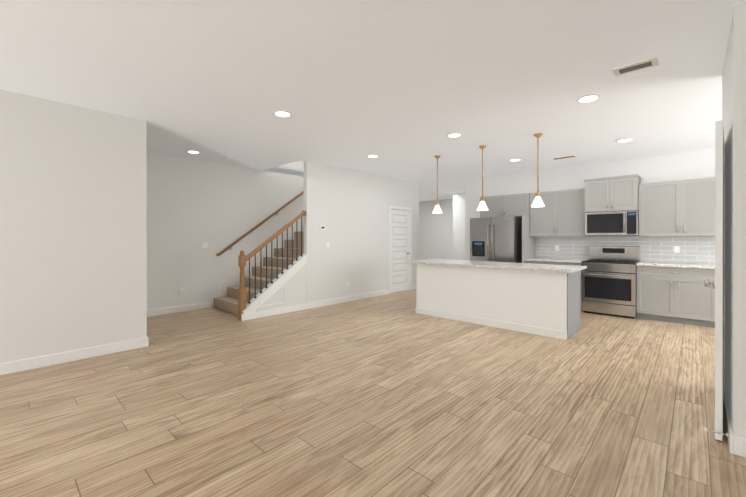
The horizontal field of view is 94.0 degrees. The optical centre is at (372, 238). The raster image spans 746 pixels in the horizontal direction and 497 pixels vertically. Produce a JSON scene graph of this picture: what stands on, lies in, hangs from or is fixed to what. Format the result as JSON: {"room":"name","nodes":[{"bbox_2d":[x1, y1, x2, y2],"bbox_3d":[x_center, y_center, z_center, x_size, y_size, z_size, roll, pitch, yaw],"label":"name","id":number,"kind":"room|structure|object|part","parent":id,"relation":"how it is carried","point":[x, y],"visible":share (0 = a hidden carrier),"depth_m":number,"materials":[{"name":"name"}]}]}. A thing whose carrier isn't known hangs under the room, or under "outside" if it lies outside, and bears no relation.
{"room":"kitchen","nodes":[
{"label":"kitchen","id":0,"kind":"room"},
{"bbox_2d":[0,90,146,362],"bbox_3d":[-4.745,-0.058,2.291,0.120,2.790,5.600,0,0,43],"label":"wall","id":1,"kind":"structure","parent":0,"point":[73,227],"depth_m":3.77,"materials":[{"name":"white paint"}]},
{"bbox_2d":[0,285,745,457],"bbox_3d":[0.186,1.275,4.729,12.260,0.115,15.630,0,0,43],"label":"baseboard","id":2,"kind":"structure","parent":1,"relation":"attached to","point":[737,445],"depth_m":4.01,"materials":[{"name":"white wood"}]},
{"bbox_2d":[704,428,728,437],"bbox_3d":[2.228,1.257,2.258,0.116,0.028,0.028,0,0,43],"label":"doorstop","id":3,"kind":"object","parent":2,"relation":"attached to","point":[726,434],"visible":1,"depth_m":2.25,"materials":[{"name":"silver metal"}]},
{"bbox_2d":[147,153,303,309],"bbox_3d":[-2.117,-1.373,7.845,0.120,5.400,6.570,0,0,43],"label":"wall","id":4,"kind":"structure","parent":0,"point":[192,205],"depth_m":6.58,"materials":[{"name":"white paint"}]},
{"bbox_2d":[202,242,207,247],"bbox_3d":[-3.186,0.129,6.596,0.008,0.115,0.120,0,0,43],"label":"light switch","id":5,"kind":"object","parent":4,"relation":"attached to","point":[204,244],"visible":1,"depth_m":6.59,"materials":[{"name":"white plastic"}]},
{"bbox_2d":[304,161,415,302],"bbox_3d":[-0.091,-1.373,7.887,0.100,5.400,3.520,0,0,43],"label":"wall","id":6,"kind":"structure","parent":0,"point":[348,209],"depth_m":7.37,"materials":[{"name":"white paint"}]},
{"bbox_2d":[391,209,409,292],"bbox_3d":[0.678,0.305,8.649,0.110,2.024,0.750,0,0,43],"label":"closet door","id":7,"kind":"structure","parent":6,"relation":"in","point":[400,252],"depth_m":8.66,"materials":[{"name":"white wood"}]},
{"bbox_2d":[389,205,411,293],"bbox_3d":[0.648,0.267,8.677,0.117,2.117,0.910,0,0,43],"label":"door frame","id":8,"kind":"structure","parent":6,"relation":"attached to","point":[400,208],"depth_m":8.54,"materials":[{"name":"white wood"}]},
{"bbox_2d":[0,289,745,496],"bbox_3d":[0.197,1.382,4.740,12.500,0.100,15.900,0,0,43],"label":"floor","id":9,"kind":"structure","parent":0,"point":[394,394],"depth_m":2.67,"materials":[{"name":"brown wood"}]},
{"bbox_2d":[213,191,306,320],"bbox_3d":[-1.019,-0.726,7.859,1.474,4.133,4.818,0,0,43],"label":"staircase","id":10,"kind":"structure","parent":9,"relation":"on","point":[270,273],"depth_m":6.46,"materials":[{"name":"wood"}]},
{"bbox_2d":[470,216,521,262],"bbox_3d":[2.709,0.440,7.518,0.960,1.775,0.886,0,0,43],"label":"fridge","id":11,"kind":"object","parent":9,"relation":"on","point":[495,239],"visible":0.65,"depth_m":7.17,"materials":[{"name":"grey metal"}]},
{"bbox_2d":[414,263,580,339],"bbox_3d":[1.906,0.888,5.662,2.424,0.884,0.764,0,0,43],"label":"kitchen island","id":12,"kind":"object","parent":9,"relation":"on","point":[539,299],"depth_m":5.13,"materials":[{"name":"grey wood"}]},
{"bbox_2d":[406,259,585,274],"bbox_3d":[1.877,0.426,5.725,2.670,0.040,0.910,0,0,43],"label":"island countertop","id":13,"kind":"structure","parent":12,"relation":"on","point":[566,269],"depth_m":5.29,"materials":[{"name":"white stone"}]},
{"bbox_2d":[522,215,588,310],"bbox_3d":[3.576,0.431,6.830,1.025,1.795,0.720,0,0,43],"label":"base cabinet","id":14,"kind":"object","parent":9,"relation":"on","point":[528,248],"visible":0.19,"depth_m":6.96,"materials":[{"name":"grey wood"}]},
{"bbox_2d":[581,246,639,318],"bbox_3d":[4.230,0.735,6.202,0.780,1.190,0.757,0,0,43],"label":"range","id":15,"kind":"object","parent":9,"relation":"on","point":[609,281],"visible":0.98,"depth_m":6.02,"materials":[{"name":"grey metal"}]},
{"bbox_2d":[636,265,714,327],"bbox_3d":[4.922,0.888,5.664,0.960,0.884,0.610,0,0,43],"label":"base cabinet","id":16,"kind":"object","parent":9,"relation":"on","point":[675,292],"depth_m":5.43,"materials":[{"name":"grey wood"}]},
{"bbox_2d":[636,261,714,268],"bbox_3d":[5.472,0.427,5.134,2.486,0.040,0.640,0,0,43],"label":"countertop","id":17,"kind":"structure","parent":16,"relation":"on","point":[667,265],"depth_m":5.45,"materials":[{"name":"white stone"}]},
{"bbox_2d":[0,0,745,200],"bbox_3d":[0.197,-1.518,4.735,12.500,0.120,15.900,0,0,43],"label":"ceiling","id":18,"kind":"structure","parent":0,"point":[402,89],"depth_m":3.12,"materials":[{"name":"paint"}]},
{"bbox_2d":[186,150,199,153],"bbox_3d":[-3.010,-1.453,5.832,0.210,0.013,0.210,0,0,43],"label":"recessed light","id":19,"kind":"object","parent":18,"relation":"in","point":[193,151],"visible":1,"depth_m":5.79,"materials":[{"name":"white"}]},
{"bbox_2d":[273,110,291,116],"bbox_3d":[-1.050,-1.450,4.048,0.210,0.013,0.210,0,0,43],"label":"recessed light","id":20,"kind":"object","parent":18,"relation":"in","point":[281,113],"visible":1,"depth_m":4.02,"materials":[{"name":"white"}]},
{"bbox_2d":[367,154,378,157],"bbox_3d":[-0.001,-1.453,6.142,0.210,0.013,0.210,0,0,43],"label":"recessed light","id":21,"kind":"object","parent":18,"relation":"in","point":[372,156],"visible":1,"depth_m":6.14,"materials":[{"name":"white"}]},
{"bbox_2d":[432,155,441,213],"bbox_3d":[1.138,-0.953,6.153,0.184,1.014,0.184,0,0,43],"label":"pendant light","id":22,"kind":"object","parent":18,"relation":"hanging from","point":[437,209],"visible":1,"depth_m":6.13,"materials":[{"name":"white glass"}]},
{"bbox_3d":[1.138,-0.520,6.154,0.184,0.150,0.184,0,0,43],"label":"lamp shade","id":23,"kind":"part","parent":22,"relation":"part of","materials":[{"name":"white glass"}]},
{"bbox_2d":[447,132,461,137],"bbox_3d":[1.139,-1.451,4.886,0.210,0.013,0.210,0,0,43],"label":"recessed light","id":24,"kind":"object","parent":18,"relation":"in","point":[454,135],"visible":0.98,"depth_m":4.88,"materials":[{"name":"white"}]},
{"bbox_2d":[476,145,487,210],"bbox_3d":[1.730,-0.951,5.497,0.184,1.014,0.184,0,0,43],"label":"pendant light","id":25,"kind":"object","parent":18,"relation":"hanging from","point":[482,206],"visible":1,"depth_m":5.48,"materials":[{"name":"white glass"}]},
{"bbox_3d":[1.730,-0.519,5.498,0.184,0.150,0.184,0,0,43],"label":"lamp shade","id":26,"kind":"part","parent":25,"relation":"part of","materials":[{"name":"white glass"}]},
{"bbox_2d":[531,133,544,206],"bbox_3d":[2.307,-0.950,4.869,0.184,1.014,0.184,0,0,43],"label":"pendant light","id":27,"kind":"object","parent":18,"relation":"hanging from","point":[537,201],"visible":1,"depth_m":4.86,"materials":[{"name":"white glass"}]},
{"bbox_3d":[2.307,-0.518,4.870,0.184,0.150,0.184,0,0,43],"label":"lamp shade","id":28,"kind":"part","parent":27,"relation":"part of","materials":[{"name":"white glass"}]},
{"bbox_2d":[577,94,599,102],"bbox_3d":[2.230,-1.449,3.606,0.210,0.013,0.210,0,0,43],"label":"recessed light","id":29,"kind":"object","parent":18,"relation":"in","point":[587,98],"visible":0.92,"depth_m":3.58,"materials":[{"name":"white"}]},
{"bbox_2d":[616,138,633,142],"bbox_3d":[3.725,-1.452,5.151,0.210,0.013,0.210,0,0,43],"label":"recessed light","id":30,"kind":"object","parent":18,"relation":"in","point":[624,140],"visible":1,"depth_m":5.13,"materials":[{"name":"white"}]},
{"bbox_2d":[612,57,658,75],"bbox_3d":[2.214,-1.446,2.940,0.300,0.016,0.170,0,0,43],"label":"ceiling vent","id":31,"kind":"object","parent":18,"relation":"in","point":[637,66],"visible":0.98,"depth_m":2.92,"materials":[{"name":"white metal"}]},
{"bbox_2d":[416,183,418,259],"bbox_3d":[0.648,-1.377,9.682,1.450,5.400,0.120,0,0,43],"label":"wall","id":32,"kind":"structure","parent":0,"point":[417,221],"depth_m":9.19,"materials":[{"name":"white paint"}]},
{"bbox_2d":[419,199,452,259],"bbox_3d":[2.224,-0.079,13.565,3.500,2.790,0.120,0,0,43],"label":"wall","id":33,"kind":"structure","parent":0,"point":[435,236],"depth_m":13.33,"materials":[{"name":"white paint"}]},
{"bbox_2d":[453,193,464,259],"bbox_3d":[3.282,-0.074,10.886,1.690,2.790,0.120,0,0,43],"label":"wall","id":34,"kind":"structure","parent":0,"point":[458,226],"depth_m":11.25,"materials":[{"name":"white paint"}]},
{"bbox_2d":[465,147,714,263],"bbox_3d":[4.993,-0.065,6.106,7.310,2.790,0.120,0,0,43],"label":"wall","id":35,"kind":"structure","parent":0,"point":[691,164],"depth_m":6.82,"materials":[{"name":"white paint"}]},
{"bbox_2d":[480,193,529,217],"bbox_3d":[2.931,-0.708,7.660,1.090,0.470,0.374,0,0,43],"label":"upper cabinet","id":36,"kind":"object","parent":35,"relation":"attached to","point":[518,205],"visible":0.94,"depth_m":7.49,"materials":[{"name":"grey wood"}]},
{"bbox_2d":[530,188,584,236],"bbox_3d":[3.703,-0.492,6.948,1.001,0.900,0.374,0,0,43],"label":"upper cabinet","id":37,"kind":"object","parent":35,"relation":"attached to","point":[561,213],"visible":0.98,"depth_m":6.80,"materials":[{"name":"grey wood"}]},
{"bbox_2d":[584,174,640,212],"bbox_3d":[4.326,-0.787,6.304,0.804,0.607,0.474,0,0,43],"label":"upper cabinet","id":38,"kind":"object","parent":35,"relation":"attached to","point":[613,193],"visible":1,"depth_m":6.13,"materials":[{"name":"grey wood"}]},
{"bbox_2d":[585,210,638,235],"bbox_3d":[4.325,-0.267,6.304,0.780,0.423,0.475,0,0,43],"label":"microwave","id":39,"kind":"object","parent":38,"relation":"attached to","point":[619,223],"visible":1,"depth_m":6.15,"materials":[{"name":"grey metal"}]},
{"bbox_2d":[535,235,714,263],"bbox_3d":[5.036,0.635,5.980,4.275,1.390,0.008,0,0,43],"label":"tile backsplash","id":40,"kind":"structure","parent":35,"relation":"attached to","point":[697,249],"depth_m":6.17,"materials":[{"name":"white tile"}]},
{"bbox_2d":[674,246,679,252],"bbox_3d":[5.130,0.180,5.880,0.075,0.115,0.008,0,0,43],"label":"outlet","id":41,"kind":"object","parent":40,"relation":"attached to","point":[676,249],"visible":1,"depth_m":5.88,"materials":[{"name":"white plastic"}]},
{"bbox_2d":[639,177,714,235],"bbox_3d":[5.048,-0.489,5.705,1.086,0.900,0.374,0,0,43],"label":"upper cabinet","id":42,"kind":"object","parent":35,"relation":"attached to","point":[678,208],"visible":0.96,"depth_m":5.61,"materials":[{"name":"grey wood"}]},
{"bbox_2d":[722,1,745,437],"bbox_3d":[3.784,-0.057,1.621,3.000,2.790,1.290,0,0,43],"label":"wall block","id":43,"kind":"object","parent":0,"point":[734,97],"visible":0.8,"depth_m":2.16,"materials":[{"name":"white paint"}]},
{"bbox_2d":[704,120,724,440],"bbox_3d":[2.551,0.276,2.595,0.130,2.100,0.828,0,0,43],"label":"open door","id":44,"kind":"structure","parent":43,"relation":"attached to","point":[717,283],"depth_m":2.29,"materials":[{"name":"white wood"}]}
]}

